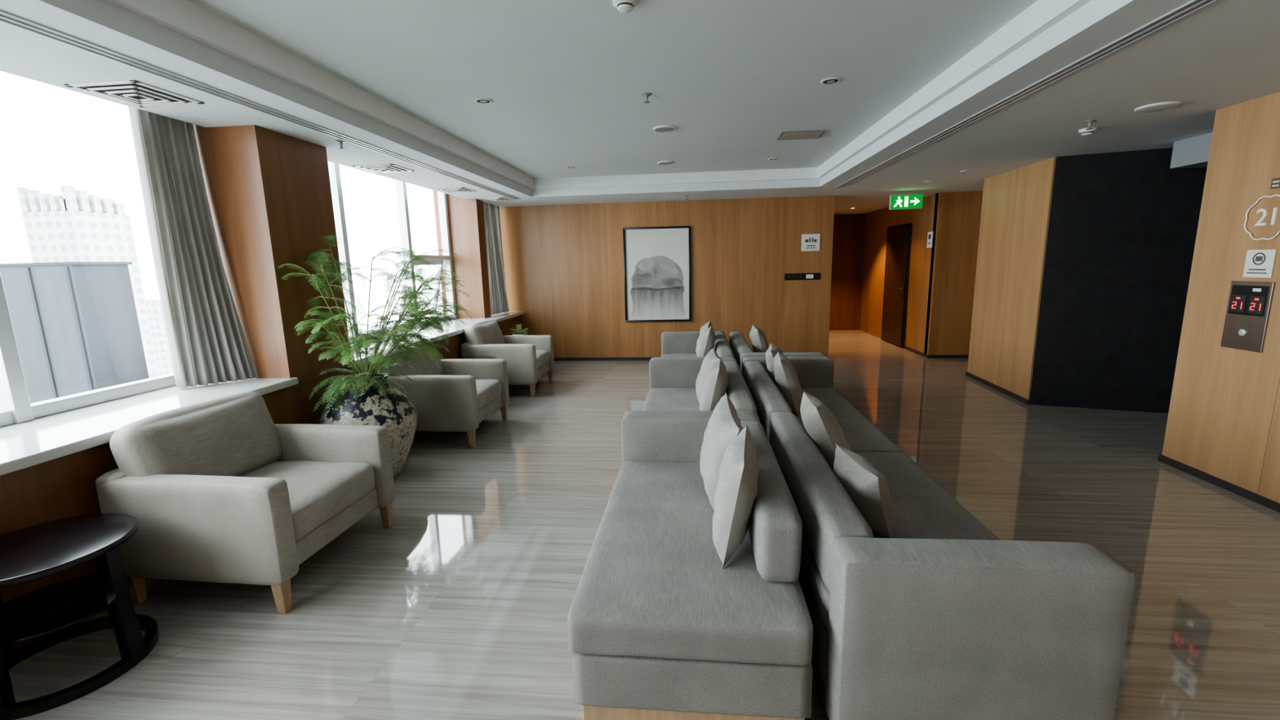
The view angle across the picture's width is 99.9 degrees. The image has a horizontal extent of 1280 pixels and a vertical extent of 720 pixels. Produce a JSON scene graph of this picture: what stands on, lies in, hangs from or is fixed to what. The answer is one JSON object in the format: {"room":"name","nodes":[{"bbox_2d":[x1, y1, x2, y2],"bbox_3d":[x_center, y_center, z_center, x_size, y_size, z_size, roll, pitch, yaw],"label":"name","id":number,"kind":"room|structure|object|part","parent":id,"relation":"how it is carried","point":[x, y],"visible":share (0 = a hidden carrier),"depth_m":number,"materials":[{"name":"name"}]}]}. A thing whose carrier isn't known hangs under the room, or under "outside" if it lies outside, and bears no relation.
{"room":"elevator lobby lounge","nodes":[
{"label":"elevator lobby lounge","id":0,"kind":"room"},
{"bbox_2d":[0,315,522,650],"bbox_3d":[-2.897,0.685,3.132,0.800,0.770,11.720,0,10,6],"label":"wall","id":1,"kind":"structure","parent":0,"point":[64,486],"depth_m":2.44,"materials":[{"name":"brown wood"}]},
{"bbox_2d":[0,273,176,426],"bbox_3d":[-3.424,-0.216,0.447,0.100,1.880,6.480,0,10,6],"label":"window","id":2,"kind":"structure","parent":1,"relation":"in","point":[15,406],"depth_m":2.73,"materials":[{"name":"metal"}]},
{"bbox_2d":[0,377,298,475],"bbox_3d":[-3.131,0.737,0.561,0.850,0.050,6.620,0,10,6],"label":"window sill","id":3,"kind":"structure","parent":1,"relation":"on","point":[24,445],"depth_m":2.74,"materials":[{"name":"stone"}]},
{"bbox_2d":[327,160,457,342],"bbox_3d":[-2.967,-1.220,5.953,0.290,1.880,3.390,0,10,6],"label":"window","id":4,"kind":"structure","parent":1,"relation":"in","point":[446,260],"depth_m":6.40,"materials":[{"name":"metal"}]},
{"bbox_2d":[346,311,524,368],"bbox_3d":[-2.528,-0.362,6.580,0.850,0.050,4.518,0,10,6],"label":"window sill","id":5,"kind":"structure","parent":1,"relation":"on","point":[457,327],"depth_m":6.70,"materials":[{"name":"stone"}]},
{"bbox_2d":[193,124,351,382],"bbox_3d":[-2.813,-0.833,3.930,0.820,1.930,0.680,0,10,6],"label":"wall column","id":6,"kind":"structure","parent":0,"point":[268,192],"depth_m":3.65,"materials":[{"name":"brown wood"}]},
{"bbox_2d":[432,190,491,318],"bbox_3d":[-2.540,-1.547,7.710,0.610,1.880,0.250,0,10,6],"label":"wall column","id":7,"kind":"structure","parent":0,"point":[465,216],"depth_m":7.60,"materials":[{"name":"brown wood"}]},
{"bbox_2d":[0,0,1279,214],"bbox_3d":[2.118,-1.898,4.140,10.600,0.330,15.600,0,10,6],"label":"ceiling","id":8,"kind":"structure","parent":0,"point":[566,81],"depth_m":3.14,"materials":[{"name":"paint"}]},
{"bbox_2d":[64,80,204,107],"bbox_3d":[-2.599,-1.368,2.789,0.380,0.021,0.380,0,10,6],"label":"ceiling air vent","id":9,"kind":"object","parent":8,"relation":"in","point":[134,92],"depth_m":2.75,"materials":[{"name":"white metal"}]},
{"bbox_2d":[128,106,258,387],"bbox_3d":[-2.827,-0.758,3.400,0.224,1.848,0.424,3,11,21],"label":"curtain","id":10,"kind":"object","parent":8,"relation":"hanging from","point":[207,342],"visible":0.86,"depth_m":3.39,"materials":[{"name":"fabric"}]},
{"bbox_2d":[0,9,520,199],"bbox_3d":[-2.208,-1.346,2.580,0.090,0.008,10.100,0,10,6],"label":"ceiling vent","id":11,"kind":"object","parent":8,"relation":"attached to","point":[10,19],"depth_m":2.61,"materials":[{"name":"metal"}]},
{"bbox_2d":[335,140,346,149],"bbox_3d":[-2.175,-1.564,3.916,0.070,0.056,0.070,0,10,6],"label":"sprinkler","id":12,"kind":"object","parent":8,"relation":"attached to","point":[340,142],"visible":1,"depth_m":3.91,"materials":[{"name":"grey metal"}]},
{"bbox_2d":[352,164,413,173],"bbox_3d":[-2.377,-1.772,5.001,0.380,0.021,0.380,0,10,6],"label":"ceiling air vent","id":13,"kind":"object","parent":8,"relation":"in","point":[377,168],"depth_m":4.95,"materials":[{"name":"white metal"}]},
{"bbox_2d":[432,186,476,192],"bbox_3d":[-2.228,-2.044,6.489,0.380,0.021,0.380,0,10,6],"label":"ceiling air vent","id":14,"kind":"object","parent":8,"relation":"in","point":[455,189],"depth_m":6.42,"materials":[{"name":"white metal"}]},
{"bbox_2d":[474,97,493,104],"bbox_3d":[-1.103,-1.823,3.792,0.130,0.007,0.130,0,10,6],"label":"recessed light","id":15,"kind":"object","parent":8,"relation":"in","point":[479,100],"visible":1,"depth_m":3.78,"materials":[{"name":"white plastic"}]},
{"bbox_2d":[475,196,511,201],"bbox_3d":[-2.021,-2.224,7.457,0.380,0.021,0.380,0,10,6],"label":"ceiling air vent","id":16,"kind":"object","parent":8,"relation":"in","point":[493,198],"depth_m":7.38,"materials":[{"name":"white metal"}]},
{"bbox_2d":[483,202,509,315],"bbox_3d":[-2.205,-1.532,8.217,0.125,1.632,0.666,0,10,8],"label":"curtain","id":17,"kind":"object","parent":8,"relation":"hanging from","point":[497,288],"visible":0.95,"depth_m":8.17,"materials":[{"name":"fabric"}]},
{"bbox_2d":[565,166,577,168],"bbox_3d":[-0.825,-2.312,6.463,0.130,0.007,0.130,0,10,6],"label":"recessed light","id":18,"kind":"object","parent":8,"relation":"in","point":[569,167],"visible":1,"depth_m":6.46,"materials":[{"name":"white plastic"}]},
{"bbox_2d":[106,0,1091,189],"bbox_3d":[-0.001,-1.625,2.895,3.830,0.130,8.650,0,10,6],"label":"trim","id":19,"kind":"structure","parent":8,"relation":"attached to","point":[185,17],"depth_m":3.24,"materials":[{"name":"white paint"}]},
{"bbox_2d":[612,0,637,13],"bbox_3d":[-0.067,-1.577,2.395,0.110,0.044,0.110,0,10,6],"label":"smoke detector","id":20,"kind":"object","parent":8,"relation":"attached to","point":[624,6],"visible":1,"depth_m":2.37,"materials":[{"name":"white plastic"}]},
{"bbox_2d":[641,92,651,103],"bbox_3d":[0.047,-1.814,3.729,0.070,0.056,0.070,0,10,6],"label":"sprinkler","id":21,"kind":"object","parent":8,"relation":"attached to","point":[646,95],"visible":1,"depth_m":3.72,"materials":[{"name":"grey metal"}]},
{"bbox_2d":[653,125,675,132],"bbox_3d":[0.213,-2.012,4.688,0.200,0.014,0.200,0,10,6],"label":"ceiling speaker","id":22,"kind":"object","parent":8,"relation":"attached to","point":[660,128],"depth_m":4.66},
{"bbox_2d":[657,160,674,164],"bbox_3d":[0.303,-2.303,6.291,0.200,0.014,0.200,0,10,6],"label":"ceiling speaker","id":23,"kind":"object","parent":8,"relation":"attached to","point":[663,162],"depth_m":6.25},
{"bbox_2d":[767,157,778,160],"bbox_3d":[1.543,-2.322,6.224,0.130,0.007,0.130,0,10,6],"label":"recessed light","id":24,"kind":"object","parent":8,"relation":"in","point":[773,158],"visible":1,"depth_m":6.21,"materials":[{"name":"white plastic"}]},
{"bbox_2d":[776,129,826,140],"bbox_3d":[1.505,-2.103,5.042,0.400,0.018,0.300,0,10,6],"label":"return grille","id":25,"kind":"object","parent":8,"relation":"in","point":[802,135],"depth_m":4.99,"materials":[{"name":"beige metal"}]},
{"bbox_2d":[820,77,841,84],"bbox_3d":[1.253,-1.830,3.534,0.130,0.007,0.130,0,10,6],"label":"recessed light","id":26,"kind":"object","parent":8,"relation":"in","point":[830,81],"visible":1,"depth_m":3.53,"materials":[{"name":"white plastic"}]},
{"bbox_2d":[888,191,923,209],"bbox_3d":[3.776,-2.270,7.631,0.440,0.249,0.046,0,10,6],"label":"exit sign","id":27,"kind":"object","parent":8,"relation":"hanging from","point":[897,202],"visible":1,"depth_m":7.62,"materials":[{"name":"green plastic"}]},
{"bbox_2d":[835,0,1218,188],"bbox_3d":[2.120,-1.365,2.143,0.090,0.008,10.100,0,10,6],"label":"ceiling vent","id":28,"kind":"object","parent":8,"relation":"attached to","point":[1192,6],"depth_m":2.72,"materials":[{"name":"metal"}]},
{"bbox_2d":[1078,127,1097,136],"bbox_3d":[3.389,-1.725,4.075,0.110,0.044,0.110,0,10,6],"label":"smoke detector","id":29,"kind":"object","parent":8,"relation":"attached to","point":[1083,132],"visible":0.99,"depth_m":4.05,"materials":[{"name":"white plastic"}]},
{"bbox_2d":[1084,119,1096,129],"bbox_3d":[3.192,-1.668,3.819,0.070,0.056,0.070,0,10,6],"label":"sprinkler","id":30,"kind":"object","parent":8,"relation":"attached to","point":[1090,122],"visible":1,"depth_m":3.81,"materials":[{"name":"grey metal"}]},
{"bbox_2d":[1133,101,1181,112],"bbox_3d":[3.339,-1.630,3.474,0.220,0.016,0.220,0,10,6],"label":"ceiling speaker","id":31,"kind":"object","parent":8,"relation":"attached to","point":[1161,106],"depth_m":3.44},
{"bbox_2d":[1169,132,1212,168],"bbox_3d":[4.810,-1.728,4.412,0.500,0.219,0.400,0,10,6],"label":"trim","id":32,"kind":"structure","parent":8,"relation":"attached to","point":[1193,152],"depth_m":4.46,"materials":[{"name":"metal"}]},
{"bbox_2d":[8,329,1279,719],"bbox_3d":[2.178,0.744,4.616,10.600,0.100,15.600,0,10,6],"label":"floor","id":33,"kind":"structure","parent":0,"point":[458,608],"depth_m":2.72,"materials":[{"name":"tile"}]},
{"bbox_2d":[0,512,159,719],"bbox_3d":[-2.309,0.975,2.126,0.550,0.530,0.550,0,10,6],"label":"round side table","id":34,"kind":"object","parent":33,"relation":"on","point":[53,611],"visible":1,"depth_m":2.11,"materials":[{"name":"black wood"}]},
{"bbox_2d":[95,392,395,613],"bbox_3d":[-2.001,0.658,2.865,0.916,0.878,0.932,0,10,7],"label":"armchair","id":35,"kind":"object","parent":33,"relation":"on","point":[216,490],"visible":0.98,"depth_m":2.52,"materials":[{"name":"fabric"}]},
{"bbox_2d":[277,235,472,477],"bbox_3d":[-1.764,-0.021,4.027,1.161,1.790,1.262,0,10,6],"label":"potted fern","id":36,"kind":"object","parent":33,"relation":"on","point":[367,397],"visible":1,"depth_m":3.80,"materials":[{"name":"green plant"}]},
{"bbox_2d":[377,338,509,448],"bbox_3d":[-1.831,0.258,5.063,0.916,0.878,0.932,0,10,6],"label":"armchair","id":37,"kind":"object","parent":33,"relation":"on","point":[457,395],"visible":0.66,"depth_m":4.64,"materials":[{"name":"fabric"}]},
{"bbox_2d":[452,355,497,359],"bbox_3d":[-1.872,0.260,6.037,0.550,0.530,0.550,0,10,6],"label":"round side table","id":38,"kind":"object","parent":33,"relation":"on","point":[468,357],"visible":0.09,"depth_m":6.12,"materials":[{"name":"black wood"}]},
{"bbox_2d":[461,319,554,396],"bbox_3d":[-1.655,-0.064,6.825,0.916,0.878,0.932,0,10,6],"label":"armchair","id":39,"kind":"object","parent":33,"relation":"on","point":[528,357],"visible":0.74,"depth_m":6.42,"materials":[{"name":"fabric"}]},
{"bbox_2d":[567,410,813,719],"bbox_3d":[0.226,0.771,2.433,0.788,0.709,1.577,0,10,6],"label":"sofa","id":40,"kind":"object","parent":33,"relation":"on","point":[658,628],"visible":0.8,"depth_m":1.77,"materials":[{"name":"grey fabric"}]},
{"bbox_2d":[700,392,742,510],"bbox_3d":[0.371,0.414,2.459,0.192,0.464,0.464,0,10,6],"label":"throw pillow","id":41,"kind":"object","parent":40,"relation":"on","point":[724,425],"visible":0.7,"depth_m":2.35,"materials":[{"name":"fabric"}]},
{"bbox_2d":[712,424,758,568],"bbox_3d":[0.366,0.505,2.068,0.183,0.424,0.420,2,11,18],"label":"throw pillow","id":42,"kind":"object","parent":40,"relation":"on","point":[735,494],"visible":0.98,"depth_m":1.92,"materials":[{"name":"fabric"}]},
{"bbox_2d":[660,331,734,357],"bbox_3d":[0.583,0.143,5.872,0.788,0.709,1.768,0,10,6],"label":"sofa","id":43,"kind":"object","parent":33,"relation":"on","point":[673,344],"visible":0.28,"depth_m":6.53,"materials":[{"name":"grey fabric"}]},
{"bbox_2d":[695,320,713,351],"bbox_3d":[0.737,-0.225,6.116,0.207,0.408,0.426,0,10,6],"label":"throw pillow","id":44,"kind":"object","parent":43,"relation":"on","point":[708,324],"visible":0.35,"depth_m":6.00,"materials":[{"name":"fabric"}]},
{"bbox_2d":[696,325,715,356],"bbox_3d":[0.689,-0.136,5.626,0.191,0.408,0.420,0,10,10],"label":"throw pillow","id":45,"kind":"object","parent":43,"relation":"on","point":[707,340],"visible":0.65,"depth_m":5.46,"materials":[{"name":"fabric"}]},
{"bbox_2d":[642,356,756,412],"bbox_3d":[0.404,0.466,4.101,0.786,0.708,1.767,0,10,6],"label":"sofa","id":46,"kind":"object","parent":33,"relation":"on","point":[673,380],"visible":0.35,"depth_m":4.55,"materials":[{"name":"grey fabric"}]},
{"bbox_2d":[695,347,719,404],"bbox_3d":[0.521,0.143,4.060,0.200,0.422,0.426,0,10,6],"label":"throw pillow","id":47,"kind":"object","parent":46,"relation":"on","point":[712,356],"visible":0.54,"depth_m":3.97,"materials":[{"name":"fabric"}]},
{"bbox_2d":[699,358,728,410],"bbox_3d":[0.504,0.216,3.687,0.194,0.411,0.425,0,10,6],"label":"throw pillow","id":48,"kind":"object","parent":46,"relation":"on","point":[715,382],"visible":0.69,"depth_m":3.52,"materials":[{"name":"fabric"}]},
{"bbox_2d":[728,331,826,371],"bbox_3d":[1.401,0.139,5.788,0.786,0.709,1.767,0,10,6],"label":"sofa","id":49,"kind":"object","parent":33,"relation":"on","point":[740,348],"visible":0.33,"depth_m":5.22,"materials":[{"name":"grey fabric"}]},
{"bbox_2d":[749,324,768,352],"bbox_3d":[1.263,-0.154,5.668,0.214,0.404,0.420,0,10,6],"label":"throw pillow","id":50,"kind":"object","parent":49,"relation":"on","point":[759,341],"visible":0.61,"depth_m":5.50,"materials":[{"name":"fabric"}]},
{"bbox_2d":[741,355,901,453],"bbox_3d":[1.224,0.463,4.018,0.789,0.708,1.768,0,10,6],"label":"sofa","id":51,"kind":"object","parent":33,"relation":"on","point":[815,374],"visible":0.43,"depth_m":3.82,"materials":[{"name":"grey fabric"}]},
{"bbox_2d":[765,342,782,386],"bbox_3d":[1.126,0.084,4.377,0.208,0.399,0.427,1,10,10],"label":"throw pillow","id":52,"kind":"object","parent":51,"relation":"on","point":[771,352],"visible":0.39,"depth_m":4.23,"materials":[{"name":"fabric"}]},
{"bbox_2d":[773,351,802,415],"bbox_3d":[1.086,0.161,3.955,0.207,0.399,0.423,1,10,10],"label":"throw pillow","id":53,"kind":"object","parent":51,"relation":"on","point":[786,379],"visible":0.89,"depth_m":3.79,"materials":[{"name":"fabric"}]},
{"bbox_2d":[768,411,1135,719],"bbox_3d":[1.056,0.768,2.342,0.788,0.710,1.628,0,10,6],"label":"sofa","id":54,"kind":"object","parent":33,"relation":"on","point":[941,617],"visible":0.84,"depth_m":1.55,"materials":[{"name":"grey fabric"}]},
{"bbox_2d":[800,390,850,471],"bbox_3d":[0.932,0.385,2.694,0.244,0.413,0.431,1,11,14],"label":"throw pillow","id":55,"kind":"object","parent":54,"relation":"on","point":[820,424],"visible":0.64,"depth_m":2.53,"materials":[{"name":"fabric"}]},
{"bbox_2d":[833,444,893,537],"bbox_3d":[0.901,0.528,2.182,0.187,0.314,0.315,-4,11,-16],"label":"throw pillow","id":56,"kind":"object","parent":54,"relation":"on","point":[866,486],"visible":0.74,"depth_m":2.08,"materials":[{"name":"fabric"}]},
{"bbox_3d":[-1.701,-0.052,7.740,0.550,0.530,0.550,0,10,6],"label":"round side table","id":57,"kind":"object","parent":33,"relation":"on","visible":0},
{"bbox_2d":[508,323,529,335],"bbox_3d":[-1.691,-0.416,7.650,0.266,0.216,0.387,3,11,22],"label":"potted plant","id":58,"kind":"object","parent":57,"relation":"on","point":[518,332],"visible":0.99,"depth_m":7.61,"materials":[{"name":"green plant"}]},
{"bbox_2d":[499,195,835,357],"bbox_3d":[0.091,-1.337,8.526,5.680,2.700,0.150,0,10,6],"label":"wall","id":59,"kind":"structure","parent":0,"point":[563,264],"depth_m":8.40,"materials":[{"name":"brown wood"}]},
{"bbox_2d":[554,357,652,360],"bbox_3d":[0.511,-0.021,8.642,4.880,0.050,0.012,0,10,6],"label":"baseboard","id":60,"kind":"structure","parent":59,"relation":"attached to","point":[555,358],"depth_m":8.75,"materials":[{"name":"grey"}]},
{"bbox_2d":[622,226,690,321],"bbox_3d":[0.271,-1.330,8.409,1.040,1.460,0.044,0,10,6],"label":"painting","id":61,"kind":"object","parent":59,"relation":"attached to","point":[657,260],"visible":1,"depth_m":8.41,"materials":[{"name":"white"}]},
{"bbox_2d":[784,272,820,279],"bbox_3d":[2.477,-1.274,8.213,0.530,0.100,0.018,0,10,6],"label":"thermostat panel","id":62,"kind":"object","parent":59,"relation":"attached to","point":[813,276],"visible":1,"depth_m":8.21,"materials":[{"name":"black plastic"}]},
{"bbox_2d":[801,233,820,251],"bbox_3d":[2.576,-1.771,8.114,0.270,0.250,0.014,0,10,6],"label":"restroom sign","id":63,"kind":"object","parent":59,"relation":"attached to","point":[810,242],"visible":1,"depth_m":8.11,"materials":[{"name":"white plastic"}]},
{"bbox_2d":[829,213,865,330],"bbox_3d":[4.059,-1.876,11.662,1.750,2.470,0.100,0,10,6],"label":"wall","id":64,"kind":"structure","parent":0,"point":[848,238],"depth_m":11.57,"materials":[{"name":"brown wood"}]},
{"bbox_2d":[859,193,938,353],"bbox_3d":[4.681,-1.562,9.843,0.150,2.470,3.450,0,10,6],"label":"wall","id":65,"kind":"structure","parent":0,"point":[877,222],"depth_m":9.13,"materials":[{"name":"brown wood"}]},
{"bbox_2d":[880,222,912,348],"bbox_3d":[4.533,-1.330,9.620,0.099,2.100,1.100,0,10,6],"label":"door","id":66,"kind":"structure","parent":65,"relation":"in","point":[899,237],"depth_m":9.51,"materials":[{"name":"black wood"}]},
{"bbox_2d":[926,231,933,248],"bbox_3d":[4.434,-1.839,8.229,0.014,0.240,0.180,0,10,6],"label":"room sign","id":67,"kind":"object","parent":65,"relation":"attached to","point":[930,234],"visible":1,"depth_m":8.21,"materials":[{"name":"white plastic"}]},
{"bbox_2d":[904,346,968,358],"bbox_3d":[6.139,-0.141,8.598,3.312,0.050,0.912,0,10,6],"label":"baseboard","id":68,"kind":"structure","parent":65,"relation":"attached to","point":[908,348],"depth_m":8.30,"materials":[{"name":"grey"}]},
{"bbox_2d":[924,191,982,355],"bbox_3d":[6.131,-1.265,8.016,3.400,2.470,0.150,0,10,6],"label":"wall","id":69,"kind":"structure","parent":0,"point":[958,214],"depth_m":8.08,"materials":[{"name":"brown wood"}]},
{"bbox_2d":[967,156,1056,404],"bbox_3d":[5.169,-0.886,6.036,2.120,2.470,1.450,0,10,6],"label":"wall","id":70,"kind":"structure","parent":0,"point":[1015,209],"depth_m":5.98,"materials":[{"name":"brown wood"}]},
{"bbox_2d":[965,371,1029,404],"bbox_3d":[4.175,0.310,6.349,0.012,0.050,1.483,0,10,9],"label":"baseboard","id":71,"kind":"structure","parent":70,"relation":"attached to","point":[1010,393],"depth_m":6.22,"materials":[{"name":"black wood"}]},
{"bbox_2d":[1029,147,1207,413],"bbox_3d":[4.603,-0.724,5.206,1.140,2.470,0.355,0,10,6],"label":"panel","id":72,"kind":"object","parent":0,"point":[1122,228],"depth_m":5.19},
{"bbox_2d":[1161,91,1279,502],"bbox_3d":[4.623,0.200,0.084,2.220,2.470,7.400,0,10,6],"label":"wall","id":73,"kind":"structure","parent":0,"point":[1223,423],"depth_m":3.49,"materials":[{"name":"brown wood"}]},
{"bbox_2d":[1157,453,1279,512],"bbox_3d":[3.898,1.393,0.381,0.732,0.050,7.412,0,10,6],"label":"baseboard","id":74,"kind":"structure","parent":73,"relation":"attached to","point":[1251,495],"depth_m":3.56,"materials":[{"name":"grey"}]},
{"bbox_2d":[1220,280,1275,352],"bbox_3d":[3.830,-0.279,3.401,0.020,0.430,0.260,0,10,6],"label":"control panel","id":75,"kind":"object","parent":73,"relation":"attached to","point":[1249,303],"visible":1,"depth_m":3.39,"materials":[{"name":"brown metal"}]},
{"bbox_3d":[3.830,-0.279,3.401,0.020,0.430,0.260,0,10,6],"label":"call panel","id":76,"kind":"part","parent":75,"relation":"part of","materials":[{"name":"metal"}]},
{"bbox_2d":[1242,248,1276,278],"bbox_3d":[3.824,-0.595,3.323,0.013,0.170,0.170,0,10,6],"label":"notice sign","id":77,"kind":"object","parent":73,"relation":"attached to","point":[1258,263],"depth_m":3.31,"materials":[{"name":"white plastic"}]},
{"bbox_2d":[1244,194,1279,239],"bbox_3d":[3.818,-0.866,3.275,0.013,0.266,0.266,0,10,6],"label":"number sign","id":78,"kind":"object","parent":73,"relation":"attached to","point":[1259,223],"visible":1,"depth_m":3.30,"materials":[{"name":"white"}]},
{"bbox_2d":[1270,177,1279,188],"bbox_3d":[3.815,-1.060,3.224,0.008,0.060,0.060,0,10,6],"label":"wall plaque","id":79,"kind":"object","parent":73,"relation":"attached to","point":[1275,184],"visible":1,"depth_m":3.23,"materials":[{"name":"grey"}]},
{"label":"outside","id":80,"kind":"structure","parent":0,"visible":0},
{"bbox_2d":[16,185,159,374],"bbox_3d":[-72.653,13.626,76.164,7.000,72.500,7.000,0,10,6],"label":"office tower","id":81,"kind":"structure","parent":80,"point":[73,225],"depth_m":68.00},
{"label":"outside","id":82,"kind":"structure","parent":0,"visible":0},
{"bbox_2d":[145,298,173,374],"bbox_3d":[-79.486,15.930,107.914,20.000,57.000,16.000,0,10,6],"label":"office tower","id":83,"kind":"structure","parent":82,"point":[162,348],"depth_m":96.78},
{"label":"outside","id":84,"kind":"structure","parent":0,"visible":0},
{"bbox_2d":[148,374,163,377],"bbox_3d":[-16.444,2.651,7.239,25.800,2.450,34.000,0,10,6],"label":"rooftop terrace","id":85,"kind":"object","parent":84,"point":[149,375],"visible":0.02,"depth_m":24.47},
{"bbox_2d":[0,262,149,403],"bbox_3d":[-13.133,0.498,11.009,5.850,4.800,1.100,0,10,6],"label":"building","id":86,"kind":"structure","parent":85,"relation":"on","point":[76,326],"depth_m":10.17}
]}

